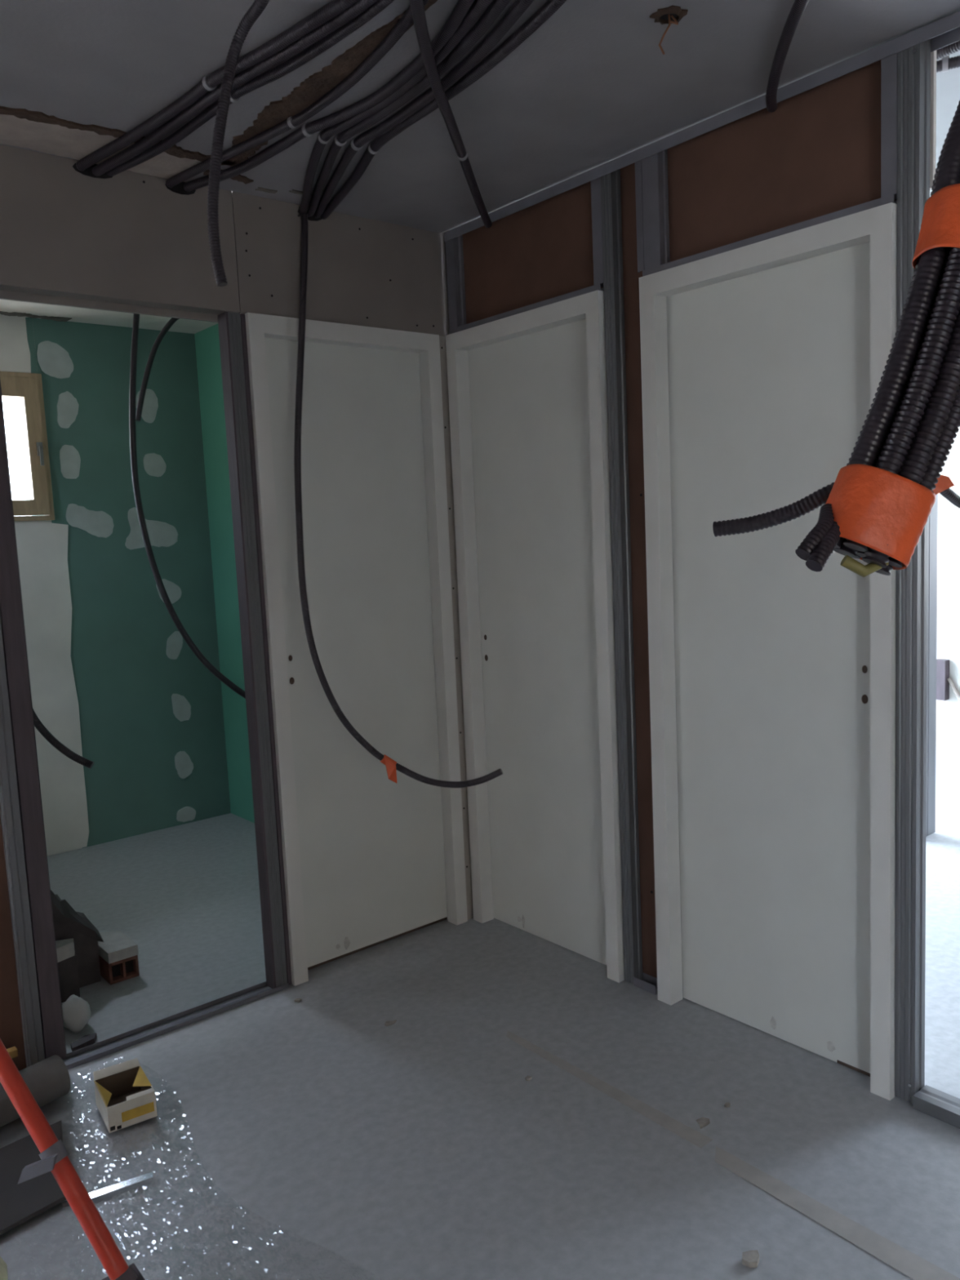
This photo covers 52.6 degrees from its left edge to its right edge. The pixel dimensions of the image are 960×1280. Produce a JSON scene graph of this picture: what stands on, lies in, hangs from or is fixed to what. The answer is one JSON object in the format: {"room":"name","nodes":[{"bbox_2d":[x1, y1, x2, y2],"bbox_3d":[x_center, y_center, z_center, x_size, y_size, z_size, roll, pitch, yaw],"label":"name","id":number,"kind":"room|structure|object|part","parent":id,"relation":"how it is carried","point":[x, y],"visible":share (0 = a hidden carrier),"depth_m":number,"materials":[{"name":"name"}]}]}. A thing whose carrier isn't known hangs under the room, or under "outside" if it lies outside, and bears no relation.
{"room":"hallway under construction","nodes":[
{"label":"hallway under construction","id":0,"kind":"room"},
{"bbox_2d":[32,708,93,768],"bbox_3d":[-1.325,-0.092,2.895,0.282,0.972,0.094,1,7,26],"label":"conduit","id":1,"kind":"object","parent":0,"point":[38,725],"visible":0.32,"depth_m":2.91,"materials":[{"name":"black plastic"}]},
{"bbox_2d":[0,314,231,856],"bbox_3d":[-2.174,-0.238,4.512,1.950,2.500,0.306,-8,8,-39],"label":"wall","id":2,"kind":"structure","parent":0,"point":[113,678],"depth_m":4.68,"materials":[{"name":"paint"}]},
{"bbox_2d":[0,371,54,520],"bbox_3d":[-2.201,-0.846,4.247,0.590,0.656,0.108,-8,8,-39],"label":"window","id":3,"kind":"structure","parent":2,"relation":"in","point":[28,387],"depth_m":4.38,"materials":[{"name":"brown wood"}]},
{"bbox_3d":[-1.980,-0.840,4.382,0.024,0.105,0.030,-8,8,-39],"label":"handle","id":4,"kind":"part","parent":3,"relation":"part of","materials":[{"name":"metal"}]},
{"bbox_2d":[194,323,254,822],"bbox_3d":[-0.730,-0.276,4.261,0.050,2.500,1.940,-8,8,-39],"label":"wall","id":5,"kind":"structure","parent":0,"point":[206,340],"depth_m":4.88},
{"bbox_2d":[0,144,473,1071],"bbox_3d":[-1.227,-0.061,2.545,3.066,2.500,0.071,-8,8,-39],"label":"wall","id":6,"kind":"structure","parent":0,"point":[130,242],"depth_m":2.77,"materials":[{"name":"plasterboard"}]},
{"bbox_2d":[240,313,292,985],"bbox_3d":[-0.671,0.067,3.016,0.012,2.086,0.050,-8,8,-39],"label":"door frame","id":7,"kind":"structure","parent":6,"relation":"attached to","point":[242,316],"depth_m":2.99,"materials":[{"name":"grey metal"}]},
{"bbox_2d":[244,312,467,986],"bbox_3d":[-0.398,0.028,3.254,0.714,2.090,0.100,-8,8,-39],"label":"door","id":8,"kind":"structure","parent":6,"relation":"in","point":[370,859],"depth_m":3.25,"materials":[{"name":"white wood"}]},
{"bbox_2d":[0,745,959,1279],"bbox_3d":[0.810,1.106,2.987,7.100,0.100,6.800,-8,8,-39],"label":"floor","id":9,"kind":"structure","parent":0,"point":[315,1137],"depth_m":2.36,"materials":[{"name":"grey concrete"}]},
{"bbox_2d":[0,1256,8,1279],"bbox_3d":[-0.570,0.937,1.007,0.226,0.800,0.180,-8,8,-39],"label":"sack","id":10,"kind":"object","parent":9,"relation":"on","point":[3,1266],"visible":1,"depth_m":1.02,"materials":[{"name":"beige paper"}]},
{"bbox_2d":[57,954,79,1003],"bbox_3d":[-1.355,1.075,3.063,0.155,0.138,0.058,-8,8,-39],"label":"block","id":11,"kind":"object","parent":9,"relation":"on","point":[67,968],"visible":0.29,"depth_m":3.07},
{"bbox_2d":[55,937,75,962],"bbox_3d":[-1.350,0.984,3.049,0.155,0.045,0.070,-8,8,-39],"label":"lump","id":12,"kind":"object","parent":11,"relation":"on","point":[64,948],"visible":0.47,"depth_m":3.06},
{"bbox_2d":[62,994,90,1033],"bbox_3d":[-1.206,1.108,2.892,0.087,0.095,0.112,-8,8,-39],"label":"plastic bag","id":13,"kind":"object","parent":9,"relation":"on","point":[76,1011],"visible":0.92,"depth_m":2.86,"materials":[{"name":"white plastic"}]},
{"bbox_2d":[50,889,103,987],"bbox_3d":[-1.456,0.920,3.145,0.388,0.440,0.213,-8,8,-39],"label":"rubble pile","id":14,"kind":"object","parent":9,"relation":"on","point":[68,923],"visible":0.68,"depth_m":3.16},
{"bbox_2d":[71,1032,97,1051],"bbox_3d":[-1.141,1.157,2.796,0.039,0.015,0.086,3,8,39],"label":"scrap","id":15,"kind":"object","parent":9,"relation":"on","point":[90,1039],"visible":1,"depth_m":2.79,"materials":[{"name":"grey"}]},
{"bbox_2d":[97,930,139,985],"bbox_3d":[-1.230,1.061,3.264,0.097,0.108,0.193,-8,8,-39],"label":"brick","id":16,"kind":"object","parent":9,"relation":"on","point":[118,953],"visible":0.93,"depth_m":3.21,"materials":[{"name":"brick"}]},
{"bbox_2d":[62,981,288,1069],"bbox_3d":[-0.950,1.143,2.858,0.832,0.014,0.065,-8,8,-39],"label":"floor track","id":17,"kind":"object","parent":9,"relation":"on","point":[85,1055],"visible":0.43,"depth_m":2.88,"materials":[{"name":"metal"}]},
{"bbox_2d":[0,617,44,1067],"bbox_3d":[-1.254,0.147,2.529,0.035,2.084,0.057,-8,8,-39],"label":"stud","id":18,"kind":"object","parent":17,"relation":"on","point":[10,813],"visible":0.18,"depth_m":2.56,"materials":[{"name":"metal"}]},
{"bbox_2d":[0,379,66,1058],"bbox_3d":[-1.218,0.128,2.560,0.054,2.056,0.052,-8,8,-39],"label":"stud","id":19,"kind":"object","parent":17,"relation":"on","point":[11,614],"visible":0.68,"depth_m":2.56,"materials":[{"name":"grey metal"}]},
{"bbox_2d":[217,311,287,988],"bbox_3d":[-0.697,0.070,2.993,0.046,2.085,0.056,-8,8,-39],"label":"stud","id":20,"kind":"object","parent":17,"relation":"on","point":[234,320],"depth_m":2.97,"materials":[{"name":"metal"}]},
{"bbox_3d":[-0.712,0.073,2.980,0.006,2.085,0.056,-8,8,-39],"label":"rubber strip","id":21,"kind":"part","parent":20,"relation":"part of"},
{"bbox_2d":[294,997,301,1002],"bbox_3d":[-0.562,1.112,3.000,0.015,0.006,0.019,1,8,32],"label":"flake","id":22,"kind":"object","parent":9,"relation":"on","point":[297,1000],"visible":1,"depth_m":3.00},
{"bbox_2d":[384,1019,396,1026],"bbox_3d":[-0.261,1.118,2.841,0.041,0.003,0.024,-8,8,-39],"label":"flake","id":23,"kind":"object","parent":9,"relation":"on","point":[392,1022],"visible":1,"depth_m":2.83,"materials":[{"name":"grey"}]},
{"bbox_2d":[524,1075,531,1080],"bbox_3d":[0.124,1.135,2.515,0.013,0.006,0.016,3,9,42],"label":"flake","id":24,"kind":"object","parent":9,"relation":"on","point":[527,1077],"visible":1,"depth_m":2.51,"materials":[{"name":"grey"}]},
{"bbox_2d":[506,1030,712,1148],"bbox_3d":[0.295,1.134,2.491,0.045,0.001,0.700,-8,8,-39],"label":"tape","id":25,"kind":"object","parent":9,"relation":"on","point":[695,1137],"visible":1,"depth_m":2.41,"materials":[{"name":"grey plastic"}]},
{"bbox_2d":[600,168,642,984],"bbox_3d":[0.425,-0.143,2.897,0.041,2.426,0.039,-8,8,-39],"label":"stud","id":26,"kind":"object","parent":9,"relation":"on","point":[611,193],"visible":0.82,"depth_m":2.88,"materials":[{"name":"metal"}]},
{"bbox_2d":[633,972,657,995],"bbox_3d":[0.520,1.055,2.982,0.043,0.029,0.086,-8,8,-39],"label":"floor track","id":27,"kind":"object","parent":9,"relation":"on","point":[649,984],"visible":0.71,"depth_m":2.98,"materials":[{"name":"metal"}]},
{"bbox_2d":[696,1116,710,1128],"bbox_3d":[0.526,1.142,2.301,0.044,0.003,0.028,-8,8,-39],"label":"flake","id":28,"kind":"object","parent":9,"relation":"on","point":[703,1122],"visible":1,"depth_m":2.30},
{"bbox_2d":[724,1102,730,1107],"bbox_3d":[0.602,1.131,2.362,0.011,0.006,0.016,2,8,35],"label":"flake","id":29,"kind":"object","parent":9,"relation":"on","point":[726,1104],"visible":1,"depth_m":2.36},
{"bbox_2d":[742,1249,759,1267],"bbox_3d":[0.519,1.187,1.863,0.036,0.012,0.030,-3,6,-1],"label":"flake","id":30,"kind":"object","parent":9,"relation":"on","point":[750,1259],"visible":1,"depth_m":1.86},
{"bbox_2d":[715,1146,959,1279],"bbox_3d":[0.733,1.176,1.934,0.070,0.001,0.680,-8,8,-39],"label":"tape","id":31,"kind":"object","parent":9,"relation":"on","point":[912,1265],"visible":1,"depth_m":1.95,"materials":[{"name":"grey plastic"}]},
{"bbox_2d":[894,48,908,1100],"bbox_3d":[0.979,-0.094,2.236,0.041,2.426,0.023,-8,8,-39],"label":"stud","id":32,"kind":"object","parent":9,"relation":"on","point":[903,55],"visible":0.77,"depth_m":2.25,"materials":[{"name":"metal"}]},
{"bbox_2d":[904,39,930,1103],"bbox_3d":[0.998,-0.093,2.220,0.049,2.426,0.025,-8,8,-39],"label":"stud","id":33,"kind":"object","parent":9,"relation":"on","point":[919,62],"visible":0.66,"depth_m":2.24,"materials":[{"name":"metal"}]},
{"bbox_2d":[925,493,937,836],"bbox_3d":[1.889,-0.357,4.133,0.146,2.444,0.046,-8,8,-39],"label":"door frame","id":34,"kind":"structure","parent":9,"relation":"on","point":[932,517],"depth_m":4.19,"materials":[{"name":"metal"}]},
{"bbox_2d":[912,1084,959,1128],"bbox_3d":[1.247,1.115,2.112,0.065,0.033,0.590,-8,8,-39],"label":"floor track","id":35,"kind":"object","parent":9,"relation":"on","point":[944,1107],"visible":1,"depth_m":2.29,"materials":[{"name":"metal"}]},
{"bbox_3d":[-0.733,1.235,1.964,0.712,0.008,1.500,-8,8,-39],"label":"plastic film","id":36,"kind":"object","parent":9,"relation":"on","visible":0},
{"bbox_2d":[0,1120,66,1235],"bbox_3d":[-1.127,1.228,2.080,0.303,0.010,0.591,4,9,44],"label":"panel","id":37,"kind":"object","parent":36,"relation":"on","point":[21,1202],"visible":0.67,"depth_m":2.15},
{"bbox_2d":[0,1054,70,1127],"bbox_3d":[-1.206,1.151,2.385,0.104,0.104,0.365,3,8,39],"label":"roll","id":38,"kind":"object","parent":36,"relation":"on","point":[48,1080],"visible":0.66,"depth_m":2.45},
{"bbox_2d":[0,1038,145,1279],"bbox_3d":[-0.956,0.788,1.871,0.678,0.920,0.096,0,7,23],"label":"pole","id":39,"kind":"object","parent":36,"relation":"on","point":[53,1155],"visible":1,"depth_m":1.82,"materials":[{"name":"paint"},{"name":"black rubber"},{"name":"galvanised steel"}]},
{"bbox_2d":[62,1172,153,1208],"bbox_3d":[-0.819,1.212,2.142,0.189,0.002,0.022,-6,7,-28],"label":"metal strip","id":40,"kind":"object","parent":36,"relation":"on","point":[132,1181],"visible":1,"depth_m":2.15,"materials":[{"name":"metal"}]},
{"bbox_2d":[93,1057,157,1133],"bbox_3d":[-0.896,1.143,2.446,0.115,0.078,0.170,-7,8,-33],"label":"cardboard box","id":41,"kind":"object","parent":36,"relation":"on","point":[125,1097],"visible":1,"depth_m":2.44,"materials":[{"name":"white cardboard"}]},
{"bbox_3d":[-1.280,1.177,2.515,0.285,0.026,0.032,-8,8,-39],"label":"batten","id":42,"kind":"object","parent":9,"relation":"on","visible":0},
{"bbox_2d":[6,1046,17,1058],"bbox_3d":[-1.326,1.097,2.471,0.275,0.019,0.023,-8,8,-39],"label":"batten","id":43,"kind":"object","parent":42,"relation":"on","point":[12,1051],"visible":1,"depth_m":2.54,"materials":[{"name":"wood"}]},
{"bbox_2d":[0,0,959,333],"bbox_3d":[0.780,-1.413,2.525,7.000,0.153,6.416,-8,8,-39],"label":"ceiling","id":44,"kind":"structure","parent":0,"point":[594,85],"depth_m":2.22,"materials":[{"name":"paint"}]},
{"bbox_2d":[135,317,179,421],"bbox_3d":[-1.332,-1.186,4.134,0.035,0.531,0.414,1,7,27],"label":"conduit","id":45,"kind":"object","parent":44,"relation":"attached to","point":[150,361],"visible":0.84,"depth_m":4.03,"materials":[{"name":"black plastic"}]},
{"bbox_2d":[128,313,245,698],"bbox_3d":[-1.016,-0.547,3.457,0.641,1.682,0.228,1,8,32],"label":"conduit","id":46,"kind":"object","parent":44,"relation":"hanging from","point":[184,634],"visible":0.85,"depth_m":3.48,"materials":[{"name":"black plastic"}]},
{"bbox_2d":[75,0,359,171],"bbox_3d":[-0.600,-1.223,2.141,1.235,0.034,0.042,3,9,43],"label":"conduit","id":47,"kind":"object","parent":44,"relation":"attached to","point":[332,9],"visible":0.95,"depth_m":2.10,"materials":[{"name":"black plastic"}]},
{"bbox_2d":[91,0,378,176],"bbox_3d":[-0.574,-1.218,2.162,1.237,0.025,0.039,4,9,44],"label":"conduit","id":48,"kind":"object","parent":44,"relation":"attached to","point":[347,15],"visible":0.8,"depth_m":2.10,"materials":[{"name":"black plastic"}]},
{"bbox_2d":[207,0,269,286],"bbox_3d":[-0.423,-0.934,1.817,0.202,0.516,0.082,0,7,25],"label":"conduit","id":49,"kind":"object","parent":44,"relation":"hanging from","point":[257,7],"visible":1,"depth_m":1.84,"materials":[{"name":"black plastic"}]},
{"bbox_2d":[106,0,394,176],"bbox_3d":[-0.541,-1.230,2.180,0.060,0.031,1.265,-9,9,-44],"label":"conduit","id":50,"kind":"object","parent":44,"relation":"attached to","point":[326,42],"visible":0.83,"depth_m":2.11,"materials":[{"name":"black plastic"}]},
{"bbox_2d":[165,0,428,187],"bbox_3d":[-0.426,-1.242,2.239,0.130,0.031,1.292,-8,8,-39],"label":"conduit","id":51,"kind":"object","parent":44,"relation":"attached to","point":[406,21],"visible":0.89,"depth_m":2.26,"materials":[{"name":"black plastic"}]},
{"bbox_2d":[183,0,474,191],"bbox_3d":[-0.354,-1.249,2.275,0.167,0.034,1.350,-8,8,-39],"label":"conduit","id":52,"kind":"object","parent":44,"relation":"attached to","point":[461,8],"visible":0.94,"depth_m":2.29,"materials":[{"name":"black plastic"}]},
{"bbox_2d":[298,0,491,213],"bbox_3d":[-0.284,-1.258,2.335,0.129,0.035,1.413,-6,7,-26],"label":"conduit","id":53,"kind":"object","parent":44,"relation":"attached to","point":[477,7],"visible":0.77,"depth_m":2.27,"materials":[{"name":"black plastic"}]},
{"bbox_2d":[293,213,502,787],"bbox_3d":[-0.269,-0.410,2.889,0.573,1.769,0.211,-1,7,17],"label":"conduit","id":54,"kind":"object","parent":44,"relation":"hanging from","point":[392,766],"visible":1,"depth_m":2.93,"materials":[{"name":"black plastic"}]},
{"bbox_2d":[306,0,511,217],"bbox_3d":[-0.249,-1.261,2.348,0.114,0.035,1.434,-6,7,-26],"label":"conduit","id":55,"kind":"object","parent":44,"relation":"attached to","point":[496,7],"visible":0.86,"depth_m":2.22,"materials":[{"name":"black plastic"}]},
{"bbox_2d":[313,0,533,217],"bbox_3d":[-0.208,-1.265,2.362,0.099,0.035,1.456,-6,7,-27],"label":"conduit","id":56,"kind":"object","parent":44,"relation":"attached to","point":[518,8],"visible":0.97,"depth_m":2.25,"materials":[{"name":"black plastic"}]},
{"bbox_2d":[320,0,566,219],"bbox_3d":[-0.164,-1.268,2.374,0.083,0.035,1.488,-6,7,-28],"label":"conduit","id":57,"kind":"object","parent":44,"relation":"attached to","point":[549,7],"visible":0.87,"depth_m":2.18,"materials":[{"name":"black plastic"}]},
{"bbox_2d":[409,0,492,227],"bbox_3d":[-0.058,-1.250,2.393,0.046,0.034,1.455,-2,6,6],"label":"conduit","id":58,"kind":"object","parent":44,"relation":"attached to","point":[417,6],"visible":1,"depth_m":2.19,"materials":[{"name":"black plastic"}]},
{"bbox_2d":[649,4,688,54],"bbox_3d":[0.381,-1.220,1.962,0.068,0.082,0.067,-5,7,-19],"label":"outlet","id":59,"kind":"object","parent":44,"relation":"attached to","point":[673,14],"visible":1,"depth_m":1.95,"materials":[{"name":"brown paint"}]},
{"bbox_2d":[444,10,959,242],"bbox_3d":[0.618,-1.313,2.479,0.062,0.031,2.233,-8,8,-39],"label":"ceiling track","id":60,"kind":"object","parent":44,"relation":"attached to","point":[945,31],"visible":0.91,"depth_m":2.39,"materials":[{"name":"metal"}]},
{"bbox_2d":[765,0,808,112],"bbox_3d":[0.651,-1.255,2.050,0.046,0.025,0.628,-2,6,9],"label":"conduit","id":61,"kind":"object","parent":44,"relation":"attached to","point":[797,11],"visible":1,"depth_m":2.06,"materials":[{"name":"black plastic"}]},
{"bbox_2d":[712,100,959,577],"bbox_3d":[0.439,-0.611,0.992,0.382,1.083,0.172,-3,6,-8],"label":"bundle","id":62,"kind":"object","parent":44,"relation":"hanging from","point":[876,511],"visible":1,"depth_m":0.98,"materials":[{"name":"black plastic"}]},
{"bbox_2d":[936,55,959,72],"bbox_3d":[1.077,-1.311,2.211,0.362,0.037,0.069,3,8,40],"label":"conduit","id":63,"kind":"object","parent":44,"relation":"attached to","point":[945,64],"visible":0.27,"depth_m":2.19,"materials":[{"name":"grey plastic"}]},
{"bbox_2d":[936,40,959,60],"bbox_3d":[1.043,-1.297,2.092,0.054,0.036,0.405,-8,8,-39],"label":"conduit","id":64,"kind":"object","parent":44,"relation":"attached to","point":[953,48],"visible":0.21,"depth_m":2.12,"materials":[{"name":"grey plastic"}]},
{"bbox_2d":[462,49,936,980],"bbox_3d":[0.501,-0.142,2.861,0.030,2.433,1.655,-8,8,-39],"label":"wall","id":65,"kind":"structure","parent":0,"point":[818,153],"depth_m":2.62,"materials":[{"name":"wood fibreboard"}]},
{"bbox_2d":[445,289,624,982],"bbox_3d":[0.195,0.005,3.215,0.100,2.090,0.712,-8,8,-39],"label":"door","id":66,"kind":"structure","parent":65,"relation":"in","point":[527,396],"depth_m":3.21,"materials":[{"name":"white wood"}]},
{"bbox_2d":[448,283,604,333],"bbox_3d":[0.138,-1.042,3.089,0.047,0.019,0.708,-8,8,-39],"label":"track","id":67,"kind":"object","parent":66,"relation":"on","point":[597,286],"visible":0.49,"depth_m":3.03,"materials":[{"name":"metal"}]},
{"bbox_2d":[444,235,466,328],"bbox_3d":[-0.083,-1.230,3.329,0.041,0.318,0.045,-8,8,-39],"label":"stud","id":68,"kind":"object","parent":67,"relation":"on","point":[454,247],"visible":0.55,"depth_m":3.31,"materials":[{"name":"metal"}]},
{"bbox_2d":[591,177,604,287],"bbox_3d":[0.352,-1.191,2.809,0.041,0.318,0.038,-8,8,-39],"label":"stud","id":69,"kind":"object","parent":67,"relation":"on","point":[595,184],"visible":0.57,"depth_m":2.80,"materials":[{"name":"metal"}]},
{"bbox_2d":[639,202,897,1100],"bbox_3d":[0.754,0.055,2.548,0.100,2.090,0.721,-8,8,-39],"label":"door","id":70,"kind":"structure","parent":65,"relation":"in","point":[772,677],"depth_m":2.54,"materials":[{"name":"white wood"}]},
{"bbox_2d":[642,194,897,276],"bbox_3d":[0.697,-0.993,2.423,0.047,0.019,0.717,-8,8,-39],"label":"track","id":71,"kind":"object","parent":70,"relation":"on","point":[890,198],"visible":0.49,"depth_m":2.36,"materials":[{"name":"metal"}]},
{"bbox_2d":[635,160,644,272],"bbox_3d":[0.454,-1.182,2.688,0.041,0.318,0.023,-8,8,-39],"label":"stud","id":72,"kind":"object","parent":71,"relation":"on","point":[638,183],"visible":0.46,"depth_m":2.68,"materials":[{"name":"metal"}]},
{"bbox_2d":[641,149,670,270],"bbox_3d":[0.480,-1.180,2.657,0.041,0.318,0.057,-8,8,-39],"label":"stud","id":73,"kind":"object","parent":71,"relation":"on","point":[654,167],"visible":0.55,"depth_m":2.64,"materials":[{"name":"metal"}]},
{"bbox_2d":[880,53,897,199],"bbox_3d":[0.912,-1.142,2.143,0.041,0.318,0.036,-8,8,-39],"label":"stud","id":74,"kind":"object","parent":71,"relation":"on","point":[888,64],"visible":0.54,"depth_m":2.13,"materials":[{"name":"metal"}]},
{"bbox_2d":[936,426,959,747],"bbox_3d":[3.671,-0.581,4.739,0.140,2.600,5.800,-8,8,-39],"label":"wall","id":75,"kind":"structure","parent":0,"point":[948,636],"depth_m":5.76,"materials":[{"name":"paint"}]},
{"bbox_2d":[936,658,959,700],"bbox_3d":[2.836,0.274,5.729,0.057,0.302,0.292,-8,8,-39],"label":"junction box","id":76,"kind":"object","parent":75,"relation":"attached to","point":[944,681],"visible":0.98,"depth_m":5.79,"materials":[{"name":"paint"}]}
]}

